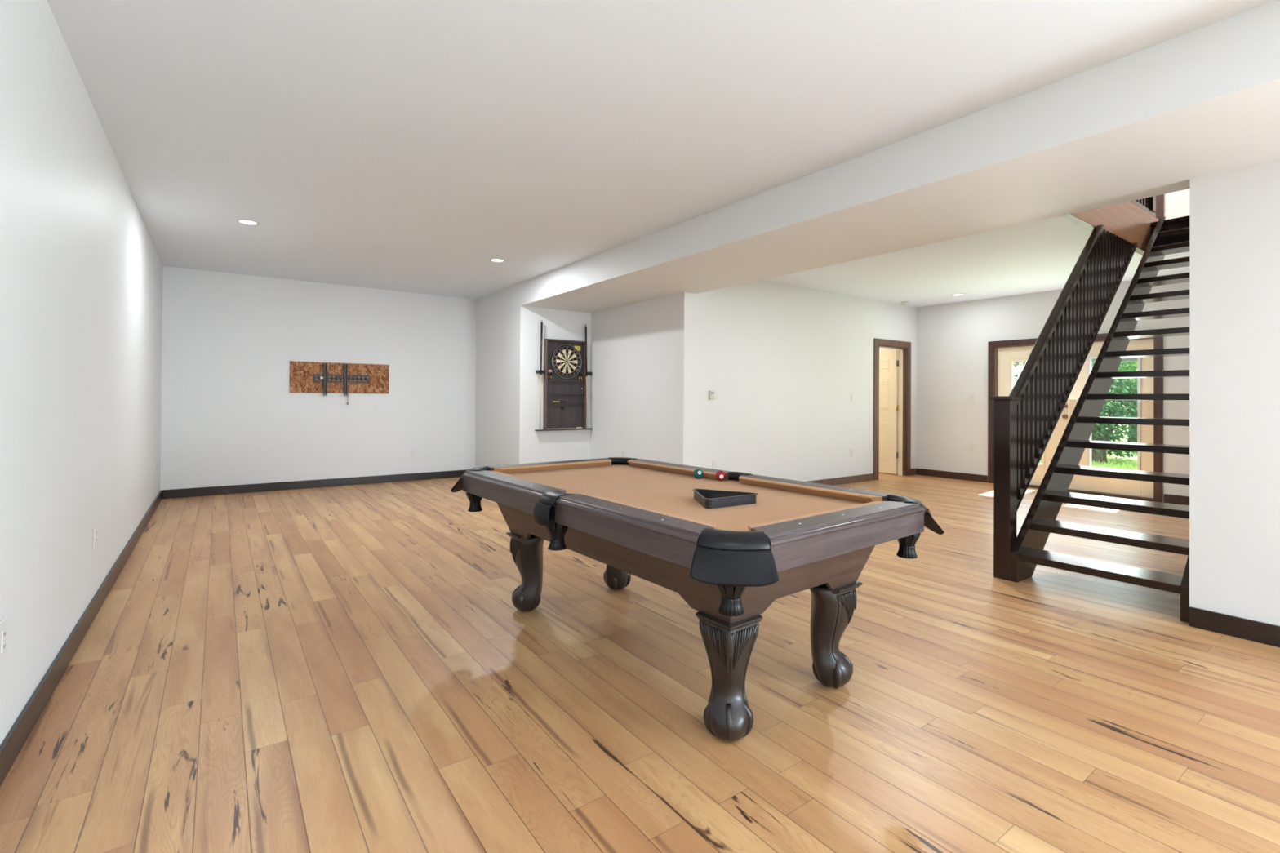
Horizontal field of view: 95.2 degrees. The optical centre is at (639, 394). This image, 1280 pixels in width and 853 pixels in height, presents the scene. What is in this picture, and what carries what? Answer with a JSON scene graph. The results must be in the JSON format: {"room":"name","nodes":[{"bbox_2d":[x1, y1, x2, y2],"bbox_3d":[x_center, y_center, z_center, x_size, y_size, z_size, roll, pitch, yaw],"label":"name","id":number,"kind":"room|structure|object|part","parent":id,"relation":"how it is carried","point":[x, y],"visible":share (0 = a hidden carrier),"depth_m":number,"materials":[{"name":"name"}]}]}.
{"room":"game room","nodes":[
{"label":"game room","id":0,"kind":"room"},
{"bbox_2d":[0,0,162,745],"bbox_3d":[-1.009,-0.156,0.360,0.120,2.713,16.004,1,0,-36],"label":"wall","id":1,"kind":"structure","parent":0,"point":[81,266],"depth_m":2.47,"materials":[{"name":"paint"}]},
{"bbox_2d":[0,616,7,663],"bbox_3d":[-1.998,0.771,1.832,0.009,0.130,0.080,1,0,-36],"label":"wall outlet","id":2,"kind":"object","parent":1,"relation":"attached to","point":[3,623],"visible":1,"depth_m":1.83,"materials":[{"name":"white plastic"}]},
{"bbox_2d":[1,628,5,653],"bbox_3d":[-1.997,0.771,1.833,0.003,0.068,0.033,1,0,-36],"label":"socket","id":3,"kind":"object","parent":2,"relation":"attached to","point":[3,630],"depth_m":1.83,"materials":[{"name":"white plastic"}]},
{"bbox_2d":[0,489,161,786],"bbox_3d":[-0.963,1.150,0.392,0.016,0.103,15.764,1,0,-36],"label":"baseboard","id":4,"kind":"structure","parent":1,"relation":"attached to","point":[15,740],"depth_m":2.44,"materials":[{"name":"brown wood"}]},
{"bbox_2d":[93,524,96,548],"bbox_3d":[-2.977,0.773,3.191,0.009,0.117,0.072,1,0,-36],"label":"wall outlet","id":5,"kind":"object","parent":1,"relation":"attached to","point":[95,526],"visible":1,"depth_m":3.18,"materials":[{"name":"white plastic"}]},
{"bbox_2d":[94,529,96,542],"bbox_3d":[-2.975,0.773,3.193,0.003,0.068,0.033,1,0,-36],"label":"socket","id":6,"kind":"object","parent":5,"relation":"attached to","point":[95,530],"depth_m":3.18,"materials":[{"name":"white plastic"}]},
{"bbox_2d":[160,266,476,490],"bbox_3d":[-4.080,-0.130,7.936,3.745,2.713,0.120,1,0,-36],"label":"wall","id":7,"kind":"structure","parent":0,"point":[230,415],"depth_m":7.63,"materials":[{"name":"paint"}]},
{"bbox_2d":[161,469,468,498],"bbox_3d":[-4.049,1.174,7.872,3.713,0.103,0.016,1,0,-36],"label":"baseboard","id":8,"kind":"structure","parent":7,"relation":"attached to","point":[235,489],"depth_m":7.61,"materials":[{"name":"brown wood"}]},
{"bbox_2d":[289,360,389,393],"bbox_3d":[-4.031,-0.228,7.889,1.204,0.406,0.012,1,0,-36],"label":"board","id":9,"kind":"object","parent":7,"relation":"attached to","point":[301,373],"visible":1,"depth_m":7.86,"materials":[{"name":"brown wood"}]},
{"bbox_2d":[313,363,368,404],"bbox_3d":[-4.008,-0.139,7.866,0.670,0.550,0.048,1,0,-36],"label":"mount","id":10,"kind":"object","parent":9,"relation":"attached to","point":[325,377],"visible":1,"depth_m":7.86,"materials":[{"name":"metal"}]},
{"bbox_3d":[-4.169,-0.203,7.739,0.038,0.425,0.029,1,0,-36],"label":"bracket arm","id":11,"kind":"part","parent":10,"relation":"part of"},
{"bbox_3d":[-4.016,-0.221,7.879,0.670,0.103,0.018,1,0,-36],"label":"wall rail","id":12,"kind":"part","parent":10,"relation":"part of","materials":[{"name":"silver metal"}]},
{"bbox_3d":[-3.969,-0.201,7.883,0.038,0.425,0.029,1,0,-36],"label":"bracket arm","id":13,"kind":"part","parent":10,"relation":"part of"},
{"bbox_2d":[410,448,415,457],"bbox_3d":[-3.274,0.834,8.434,0.072,0.117,0.009,1,0,-36],"label":"wall outlet","id":14,"kind":"object","parent":7,"relation":"attached to","point":[412,451],"visible":1,"depth_m":8.43,"materials":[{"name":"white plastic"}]},
{"bbox_2d":[475,283,528,467],"bbox_3d":[-2.001,-0.114,8.355,0.120,2.713,1.628,1,0,-36],"label":"wall","id":15,"kind":"structure","parent":0,"point":[502,324],"depth_m":8.14,"materials":[{"name":"paint"}]},
{"bbox_2d":[528,306,591,463],"bbox_3d":[-1.083,-0.110,8.086,1.055,2.713,0.120,1,0,-36],"label":"wall","id":16,"kind":"structure","parent":0,"point":[556,445],"depth_m":7.91,"materials":[{"name":"paint"}]},
{"bbox_2d":[534,338,592,431],"bbox_3d":[-1.024,-0.135,7.993,0.852,1.233,0.099,1,0,-36],"label":"cabinet","id":17,"kind":"object","parent":16,"relation":"attached to","point":[569,390],"visible":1,"depth_m":8.02,"materials":[{"name":"brown wood"}]},
{"bbox_2d":[539,320,542,430],"bbox_3d":[-1.310,-0.261,7.747,0.035,1.447,0.029,1,0,-36],"label":"pool cue","id":18,"kind":"object","parent":17,"relation":"on","point":[541,322],"visible":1,"depth_m":7.74,"materials":[{"name":"brown wood"}]},
{"bbox_2d":[534,427,592,431],"bbox_3d":[-1.032,0.474,7.995,0.852,0.015,0.084,1,0,-36],"label":"shelf","id":19,"kind":"object","parent":17,"relation":"attached to","point":[544,428],"depth_m":7.95,"materials":[{"name":"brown wood"}]},
{"bbox_3d":[-1.038,-0.137,8.037,0.590,1.188,0.011,1,0,-36],"label":"panel","id":20,"kind":"part","parent":17,"relation":"part of","materials":[{"name":"brown wood"}]},
{"bbox_2d":[546,402,584,403],"bbox_3d":[-1.023,0.108,8.014,0.590,0.014,0.043,1,0,-36],"label":"shelf","id":21,"kind":"object","parent":17,"relation":"attached to","point":[547,402],"depth_m":7.99,"materials":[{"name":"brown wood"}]},
{"bbox_2d":[551,344,581,377],"bbox_3d":[-1.012,-0.458,8.022,0.458,0.458,0.044,1,0,-36],"label":"dartboard","id":22,"kind":"object","parent":17,"relation":"on","point":[566,360],"visible":1,"depth_m":8.00},
{"bbox_2d":[546,393,585,394],"bbox_3d":[-1.022,-0.015,8.015,0.590,0.014,0.043,1,0,-36],"label":"shelf","id":23,"kind":"object","parent":17,"relation":"attached to","point":[547,393],"depth_m":8.00,"materials":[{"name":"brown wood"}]},
{"bbox_2d":[546,379,585,381],"bbox_3d":[-1.021,-0.197,8.016,0.590,0.014,0.043,1,0,-36],"label":"shelf","id":24,"kind":"object","parent":17,"relation":"attached to","point":[547,380],"depth_m":7.99,"materials":[{"name":"brown wood"}]},
{"bbox_2d":[574,346,580,351],"bbox_3d":[-0.873,-0.650,8.146,0.097,0.064,0.004,1,0,-36],"label":"paper note","id":25,"kind":"object","parent":17,"relation":"attached to","point":[578,348],"visible":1,"depth_m":8.15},
{"bbox_2d":[584,324,587,428],"bbox_3d":[-0.748,-0.256,8.152,0.060,1.450,0.029,1,0,-36],"label":"pool cue","id":26,"kind":"object","parent":17,"relation":"on","point":[585,326],"visible":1,"depth_m":8.14,"materials":[{"name":"brown wood"}]},
{"bbox_2d":[0,471,1279,852],"bbox_3d":[2.984,1.304,3.232,9.983,0.120,16.004,1,0,-36],"label":"floor","id":27,"kind":"structure","parent":0,"point":[350,668],"depth_m":2.29,"materials":[{"name":"brown wood"}]},
{"bbox_2d":[450,457,944,742],"bbox_3d":[0.082,0.823,2.882,1.360,0.801,2.308,1,0,-38],"label":"pool table","id":28,"kind":"object","parent":27,"relation":"on","point":[642,518],"visible":0.99,"depth_m":2.29,"materials":[{"name":"wood"}]},
{"bbox_3d":[-0.657,0.478,2.917,0.121,0.110,0.912,1,0,-38],"label":"rail","id":29,"kind":"part","parent":28,"relation":"part of","materials":[{"name":"brown wood"}]},
{"bbox_3d":[-0.609,1.003,3.312,0.201,0.436,0.206,1,0,-43],"label":"leg","id":30,"kind":"part","parent":28,"relation":"part of","materials":[{"name":"brown wood"}]},
{"bbox_2d":[489,471,570,493],"bbox_3d":[-0.580,0.445,2.951,0.042,0.040,0.868,1,0,-38],"label":"cushion","id":31,"kind":"object","parent":28,"relation":"on","point":[564,490],"depth_m":2.85,"materials":[{"name":"fabric"}]},
{"bbox_3d":[-0.560,0.484,3.711,0.934,0.110,0.121,1,0,-38],"label":"rail","id":32,"kind":"part","parent":28,"relation":"part of","materials":[{"name":"brown wood"}]},
{"bbox_2d":[493,459,611,473],"bbox_3d":[-0.510,0.450,3.646,0.836,0.040,0.042,1,0,-38],"label":"cushion","id":33,"kind":"object","parent":28,"relation":"on","point":[553,467],"depth_m":3.62,"materials":[{"name":"fabric"}]},
{"bbox_3d":[-0.146,1.008,3.668,0.206,0.436,0.201,1,0,-43],"label":"leg","id":34,"kind":"part","parent":28,"relation":"part of","materials":[{"name":"brown wood"}]},
{"bbox_3d":[-0.047,0.478,2.134,0.121,0.110,0.854,1,0,-38],"label":"rail","id":35,"kind":"part","parent":28,"relation":"part of","materials":[{"name":"brown wood"}]},
{"bbox_2d":[582,493,716,528],"bbox_3d":[0.005,0.444,2.201,0.042,0.040,0.810,1,0,-38],"label":"cushion","id":36,"kind":"object","parent":28,"relation":"on","point":[673,516],"depth_m":2.12,"materials":[{"name":"fabric"}]},
{"bbox_2d":[627,460,724,480],"bbox_3d":[0.182,0.454,3.545,0.042,0.040,0.868,1,0,-38],"label":"cushion","id":37,"kind":"object","parent":28,"relation":"on","point":[708,475],"depth_m":3.54,"materials":[{"name":"fabric"}]},
{"bbox_3d":[0.233,0.488,3.611,0.121,0.110,0.912,1,0,-38],"label":"rail","id":38,"kind":"part","parent":28,"relation":"part of","materials":[{"name":"brown wood"}]},
{"bbox_2d":[693,468,703,479],"bbox_3d":[0.329,0.445,3.297,0.057,0.057,0.057,1,0,-36],"label":"ball","id":39,"kind":"object","parent":28,"relation":"on","point":[698,473],"visible":1,"depth_m":3.28,"materials":[{"name":"teal plastic"}]},
{"bbox_2d":[715,470,725,480],"bbox_3d":[0.445,0.445,3.217,0.057,0.057,0.057,1,0,-36],"label":"ball","id":40,"kind":"object","parent":28,"relation":"on","point":[720,475],"visible":1,"depth_m":3.20,"materials":[{"name":"red plastic"}]},
{"bbox_2d":[693,488,757,508],"bbox_3d":[0.327,0.448,2.556,0.280,0.042,0.262,1,0,-36],"label":"ball rack","id":41,"kind":"object","parent":28,"relation":"on","point":[708,499],"visible":1,"depth_m":2.50,"materials":[{"name":"black plastic"}]},
{"bbox_3d":[0.317,1.002,2.117,0.206,0.436,0.201,1,0,-43],"label":"leg","id":42,"kind":"part","parent":28,"relation":"part of","materials":[{"name":"brown wood"}]},
{"bbox_2d":[738,475,882,503],"bbox_3d":[0.766,0.453,2.795,0.042,0.040,0.810,1,0,-38],"label":"cushion","id":43,"kind":"object","parent":28,"relation":"on","point":[815,491],"depth_m":2.75,"materials":[{"name":"fabric"}]},
{"bbox_2d":[747,501,887,531],"bbox_3d":[0.671,0.448,2.132,0.836,0.040,0.042,1,0,-38],"label":"cushion","id":44,"kind":"object","parent":28,"relation":"on","point":[751,527],"depth_m":2.07,"materials":[{"name":"fabric"}]},
{"bbox_3d":[0.844,0.488,2.829,0.121,0.110,0.854,1,0,-38],"label":"rail","id":45,"kind":"part","parent":28,"relation":"part of","materials":[{"name":"brown wood"}]},
{"bbox_3d":[0.781,1.007,2.473,0.201,0.436,0.206,1,0,-43],"label":"leg","id":46,"kind":"part","parent":28,"relation":"part of","materials":[{"name":"brown wood"}]},
{"bbox_3d":[0.721,0.482,2.068,0.934,0.110,0.121,1,0,-38],"label":"rail","id":47,"kind":"part","parent":28,"relation":"part of","materials":[{"name":"brown wood"}]},
{"bbox_2d":[989,216,1189,622],"bbox_3d":[4.097,-0.276,4.602,3.462,3.071,1.020,1,0,-36],"label":"staircase","id":48,"kind":"structure","parent":27,"relation":"on","point":[1025,420],"depth_m":4.29,"materials":[{"name":"brown wood"}]},
{"bbox_3d":[2.490,0.640,3.982,0.105,1.211,0.103,1,0,-36],"label":"newel post","id":49,"kind":"part","parent":48,"relation":"part of","materials":[{"name":"brown wood"}]},
{"bbox_3d":[3.247,-0.651,4.530,1.882,1.649,0.064,1,0,-36],"label":"handrail","id":50,"kind":"part","parent":48,"relation":"part of","materials":[{"name":"brown wood"}]},
{"bbox_3d":[3.641,-0.295,4.811,2.715,2.360,0.043,1,0,-36],"label":"rail","id":51,"kind":"part","parent":48,"relation":"part of","materials":[{"name":"brown wood"}]},
{"bbox_2d":[590,292,692,466],"bbox_3d":[-0.054,-0.107,7.490,0.120,2.713,2.051,1,0,-36],"label":"wall","id":52,"kind":"structure","parent":0,"point":[641,381],"depth_m":7.24,"materials":[{"name":"paint"}]},
{"bbox_2d":[591,391,594,399],"bbox_3d":[-0.662,0.000,8.222,0.010,0.117,0.072,1,0,-36],"label":"light switch","id":53,"kind":"object","parent":52,"relation":"attached to","point":[593,392],"visible":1,"depth_m":8.21,"materials":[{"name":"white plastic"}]},
{"bbox_2d":[622,450,625,457],"bbox_3d":[-0.217,0.779,7.592,0.009,0.117,0.072,1,0,-36],"label":"wall outlet","id":54,"kind":"object","parent":52,"relation":"attached to","point":[623,451],"visible":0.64,"depth_m":7.58,"materials":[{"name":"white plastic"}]},
{"bbox_2d":[46,0,1273,307],"bbox_3d":[3.003,-1.519,3.249,9.983,0.100,16.004,1,0,-36],"label":"ceiling","id":55,"kind":"structure","parent":0,"point":[400,145],"depth_m":3.08,"materials":[{"name":"paint"}]},
{"bbox_2d":[235,218,259,225],"bbox_3d":[-3.396,-1.495,5.061,0.170,0.008,0.170,1,0,-36],"label":"recessed light","id":56,"kind":"object","parent":55,"relation":"in","point":[249,222],"visible":1,"depth_m":5.05,"materials":[{"name":"white plastic"}]},
{"bbox_2d":[240,220,256,224],"bbox_3d":[-3.396,-1.496,5.061,0.125,0.002,0.125,0,0,37],"label":"diffuser","id":57,"kind":"object","parent":56,"relation":"attached to","point":[246,222],"depth_m":5.06,"materials":[{"name":"white plastic"}]},
{"bbox_2d":[489,257,505,262],"bbox_3d":[-1.562,-1.475,6.404,0.170,0.008,0.170,1,0,-36],"label":"recessed light","id":58,"kind":"object","parent":55,"relation":"in","point":[494,260],"visible":1,"depth_m":6.39,"materials":[{"name":"white plastic"}]},
{"bbox_2d":[520,0,1279,313],"bbox_3d":[3.068,-1.324,2.294,1.247,0.301,14.136,1,0,-36],"label":"ceiling beam","id":59,"kind":"structure","parent":55,"relation":"attached to","point":[1203,101],"depth_m":3.26,"materials":[{"name":"paint"}]},
{"bbox_2d":[900,301,909,304],"bbox_3d":[4.063,-1.406,8.956,0.128,0.040,0.128,1,0,-36],"label":"smoke detector","id":60,"kind":"object","parent":55,"relation":"attached to","point":[902,302],"visible":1,"depth_m":8.91,"materials":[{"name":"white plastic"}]},
{"bbox_2d":[951,293,964,295],"bbox_3d":[4.517,-1.424,8.294,0.170,0.008,0.170,1,0,-36],"label":"recessed light","id":61,"kind":"object","parent":55,"relation":"in","point":[957,294],"visible":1,"depth_m":8.27,"materials":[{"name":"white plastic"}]},
{"bbox_2d":[1061,213,1144,255],"bbox_3d":[3.885,-1.449,5.043,3.288,0.006,0.065,1,0,-36],"label":"trim","id":62,"kind":"structure","parent":55,"relation":"attached to","point":[1070,217],"depth_m":4.93,"materials":[{"name":"beige wood"}]},
{"bbox_2d":[691,280,916,481],"bbox_3d":[2.508,-0.086,8.144,4.803,2.713,0.120,1,0,-36],"label":"wall","id":63,"kind":"structure","parent":0,"point":[784,363],"depth_m":7.65,"materials":[{"name":"paint"}]},
{"bbox_2d":[708,390,716,399],"bbox_3d":[0.863,0.000,6.866,0.124,0.110,0.032,1,0,-36],"label":"thermostat","id":64,"kind":"object","parent":63,"relation":"attached to","point":[712,393],"visible":1,"depth_m":6.84,"materials":[{"name":"white plastic"}]},
{"bbox_2d":[711,459,716,469],"bbox_3d":[0.880,0.827,6.891,0.072,0.117,0.009,1,0,-36],"label":"wall outlet","id":65,"kind":"object","parent":63,"relation":"attached to","point":[713,462],"visible":0.81,"depth_m":6.89,"materials":[{"name":"white plastic"}]},
{"bbox_2d":[850,393,853,401],"bbox_3d":[3.079,0.038,8.474,0.072,0.117,0.010,1,0,-36],"label":"light switch","id":66,"kind":"object","parent":63,"relation":"attached to","point":[851,394],"visible":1,"depth_m":8.47,"materials":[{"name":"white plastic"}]},
{"bbox_2d":[850,448,853,456],"bbox_3d":[3.074,0.831,8.470,0.072,0.117,0.009,1,0,-36],"label":"wall outlet","id":67,"kind":"object","parent":63,"relation":"attached to","point":[851,449],"visible":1,"depth_m":8.46,"materials":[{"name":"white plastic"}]},
{"bbox_2d":[807,468,916,485],"bbox_3d":[2.484,1.218,8.041,4.907,0.103,0.016,1,0,-36],"label":"baseboard","id":68,"kind":"structure","parent":63,"relation":"attached to","point":[864,477],"depth_m":8.39,"materials":[{"name":"brown wood"}]},
{"bbox_2d":[878,350,898,474],"bbox_3d":[3.909,0.276,9.735,0.047,2.003,0.822,1,0,-36],"label":"door","id":69,"kind":"structure","parent":63,"relation":"in","point":[888,362],"depth_m":9.52,"materials":[{"name":"beige paint"}]},
{"bbox_3d":[3.985,0.759,9.599,0.005,0.660,0.250,1,0,-36],"label":"panel","id":70,"kind":"part","parent":69,"relation":"part of","materials":[{"name":"beige paint"}]},
{"bbox_3d":[3.993,-0.501,9.607,0.005,0.220,0.250,1,0,-36],"label":"panel","id":71,"kind":"part","parent":69,"relation":"part of","materials":[{"name":"beige paint"}]},
{"bbox_3d":[3.990,-0.011,9.604,0.005,0.520,0.250,1,0,-36],"label":"panel","id":72,"kind":"part","parent":69,"relation":"part of","materials":[{"name":"beige paint"}]},
{"bbox_2d":[873,337,911,479],"bbox_3d":[3.889,0.218,9.137,1.010,2.135,0.160,1,0,-36],"label":"trim","id":73,"kind":"structure","parent":63,"relation":"attached to","point":[904,446],"depth_m":9.32,"materials":[{"name":"brown paint"}]},
{"bbox_2d":[879,188,1190,502],"bbox_3d":[5.330,-1.459,8.457,0.120,5.500,8.500,1,0,-36],"label":"wall","id":74,"kind":"structure","parent":0,"point":[953,339],"depth_m":8.73,"materials":[{"name":"paint"}]},
{"bbox_2d":[968,443,973,451],"bbox_3d":[4.988,0.791,8.788,0.009,0.117,0.072,1,0,-36],"label":"wall outlet","id":75,"kind":"object","parent":74,"relation":"attached to","point":[971,445],"visible":1,"depth_m":8.79,"materials":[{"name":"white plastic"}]},
{"bbox_2d":[968,394,973,401],"bbox_3d":[4.990,0.048,8.796,0.010,0.117,0.072,1,0,-36],"label":"light switch","id":76,"kind":"object","parent":74,"relation":"attached to","point":[971,396],"visible":1,"depth_m":8.79,"materials":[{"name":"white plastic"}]},
{"bbox_2d":[1013,361,1025,365],"bbox_3d":[5.486,-0.445,8.258,0.012,0.058,0.367,1,0,-36],"label":"raised blind","id":77,"kind":"object","parent":74,"relation":"attached to","point":[1015,363],"depth_m":8.34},
{"bbox_2d":[997,346,1068,485],"bbox_3d":[5.478,0.287,8.184,0.129,1.947,0.880,1,0,-36],"label":"door","id":78,"kind":"structure","parent":74,"relation":"in","point":[1007,357],"depth_m":8.29,"materials":[{"name":"beige paint"}]},
{"bbox_3d":[5.472,0.241,8.246,0.067,1.500,0.445,1,0,-36],"label":"glazing frame","id":79,"kind":"part","parent":78,"relation":"part of","materials":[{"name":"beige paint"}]},
{"bbox_3d":[5.697,0.290,7.832,0.074,0.054,0.054,1,0,-36],"label":"knob","id":80,"kind":"part","parent":78,"relation":"part of","materials":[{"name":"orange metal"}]},
{"bbox_2d":[915,468,1189,505],"bbox_3d":[5.721,1.238,7.758,0.016,0.103,4.257,1,0,-36],"label":"baseboard","id":81,"kind":"structure","parent":74,"relation":"attached to","point":[1171,499],"depth_m":8.80,"materials":[{"name":"brown wood"}]},
{"bbox_2d":[987,333,1163,502],"bbox_3d":[5.761,0.253,7.848,0.182,2.075,1.960,1,0,-36],"label":"trim","id":82,"kind":"structure","parent":74,"relation":"attached to","point":[993,346],"depth_m":7.74,"materials":[{"name":"brown wood"}]},
{"bbox_2d":[1068,338,1153,497],"bbox_3d":[6.022,0.286,7.480,0.067,1.947,0.886,1,0,-36],"label":"door","id":83,"kind":"structure","parent":74,"relation":"in","point":[1144,385],"depth_m":7.27,"materials":[{"name":"beige paint"}]},
{"bbox_3d":[6.044,0.240,7.451,0.067,1.500,0.555,1,0,-36],"label":"glazing frame","id":84,"kind":"part","parent":83,"relation":"part of","materials":[{"name":"white plastic"}]},
{"bbox_2d":[1091,357,1137,363],"bbox_3d":[6.059,-0.446,7.462,0.012,0.058,0.477,1,0,-36],"label":"raised blind","id":85,"kind":"object","parent":74,"relation":"attached to","point":[1131,359],"depth_m":7.35,"materials":[{"name":"white fabric"}]},
{"bbox_2d":[1154,194,1164,219],"bbox_3d":[5.717,-2.840,7.820,0.020,2.200,1.970,1,0,-36],"label":"trim","id":86,"kind":"structure","parent":74,"relation":"attached to","point":[1159,211],"depth_m":7.04,"materials":[{"name":"beige wood"}]},
{"bbox_2d":[1189,159,1279,626],"bbox_3d":[5.307,0.034,0.017,0.120,2.412,7.828,1,0,-36],"label":"wall","id":87,"kind":"structure","parent":0,"point":[1234,221],"depth_m":3.02,"materials":[{"name":"paint"}]},
{"bbox_2d":[1188,606,1279,647],"bbox_3d":[5.245,1.188,-0.029,0.016,0.103,7.828,1,0,-36],"label":"baseboard","id":88,"kind":"structure","parent":87,"relation":"attached to","point":[1234,626],"depth_m":3.00,"materials":[{"name":"brown wood"}]},
{"bbox_3d":[3.563,-1.660,5.462,6.251,0.217,5.700,1,0,-36],"label":"floor","id":89,"kind":"structure","parent":0,"visible":0},
{"bbox_2d":[1071,201,1158,250],"bbox_3d":[4.031,-1.651,5.126,3.618,0.404,0.030,1,0,-36],"label":"trim","id":90,"kind":"structure","parent":89,"relation":"attached to","point":[1126,220],"depth_m":5.49,"materials":[{"name":"beige wood"}]},
{"bbox_2d":[1130,195,1155,217],"bbox_3d":[3.963,-2.371,5.103,3.368,1.034,0.100,1,0,-36],"label":"landing railing","id":91,"kind":"object","parent":90,"relation":"on","point":[1148,204],"visible":0.09,"depth_m":5.95,"materials":[{"name":"brown wood"}]},
{"bbox_3d":[5.240,-2.379,6.023,0.100,0.990,0.100,1,0,-36],"label":"newel post","id":92,"kind":"part","parent":91,"relation":"part of","materials":[{"name":"brown wood"}]},
{"bbox_2d":[1151,215,1190,244],"bbox_3d":[5.504,-1.587,5.576,0.060,0.337,0.962,1,0,-36],"label":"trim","id":93,"kind":"structure","parent":89,"relation":"attached to","point":[1183,222],"depth_m":5.80,"materials":[{"name":"brown wood"}]},
{"label":"outside","id":94,"kind":"structure","parent":0,"visible":0},
{"bbox_2d":[1039,424,1137,470],"bbox_3d":[16.500,1.570,19.263,30.686,0.160,40.000,1,0,-36],"label":"lawn","id":95,"kind":"structure","parent":94,"point":[1134,458],"depth_m":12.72,"materials":[{"name":"green plant"}]},
{"bbox_2d":[1013,365,1023,384],"bbox_3d":[8.235,0.226,13.419,2.436,2.385,2.246,1,0,-41],"label":"shrub","id":96,"kind":"object","parent":95,"relation":"on","point":[1016,375],"visible":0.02,"depth_m":13.19,"materials":[{"name":"green plant"}]},
{"bbox_2d":[1091,358,1137,462],"bbox_3d":[9.546,0.313,12.185,2.884,2.214,2.682,1,0,-36],"label":"shrub","id":97,"kind":"object","parent":95,"relation":"on","point":[1100,433],"visible":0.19,"depth_m":11.69,"materials":[{"name":"green plant"}]},
{"bbox_2d":[1091,357,1137,454],"bbox_3d":[10.869,-0.704,14.081,4.098,4.261,4.133,1,0,-26],"label":"maple tree","id":98,"kind":"object","parent":95,"relation":"on","point":[1135,362],"visible":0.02,"depth_m":12.84,"materials":[{"name":"green plant"}]},
{"bbox_2d":[1103,381,1137,441],"bbox_3d":[15.249,-1.220,17.291,5.359,5.396,5.169,1,0,-36],"label":"evergreen tree","id":99,"kind":"object","parent":95,"relation":"on","point":[1129,440],"visible":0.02,"depth_m":17.26,"materials":[{"name":"green plant"}]}
]}

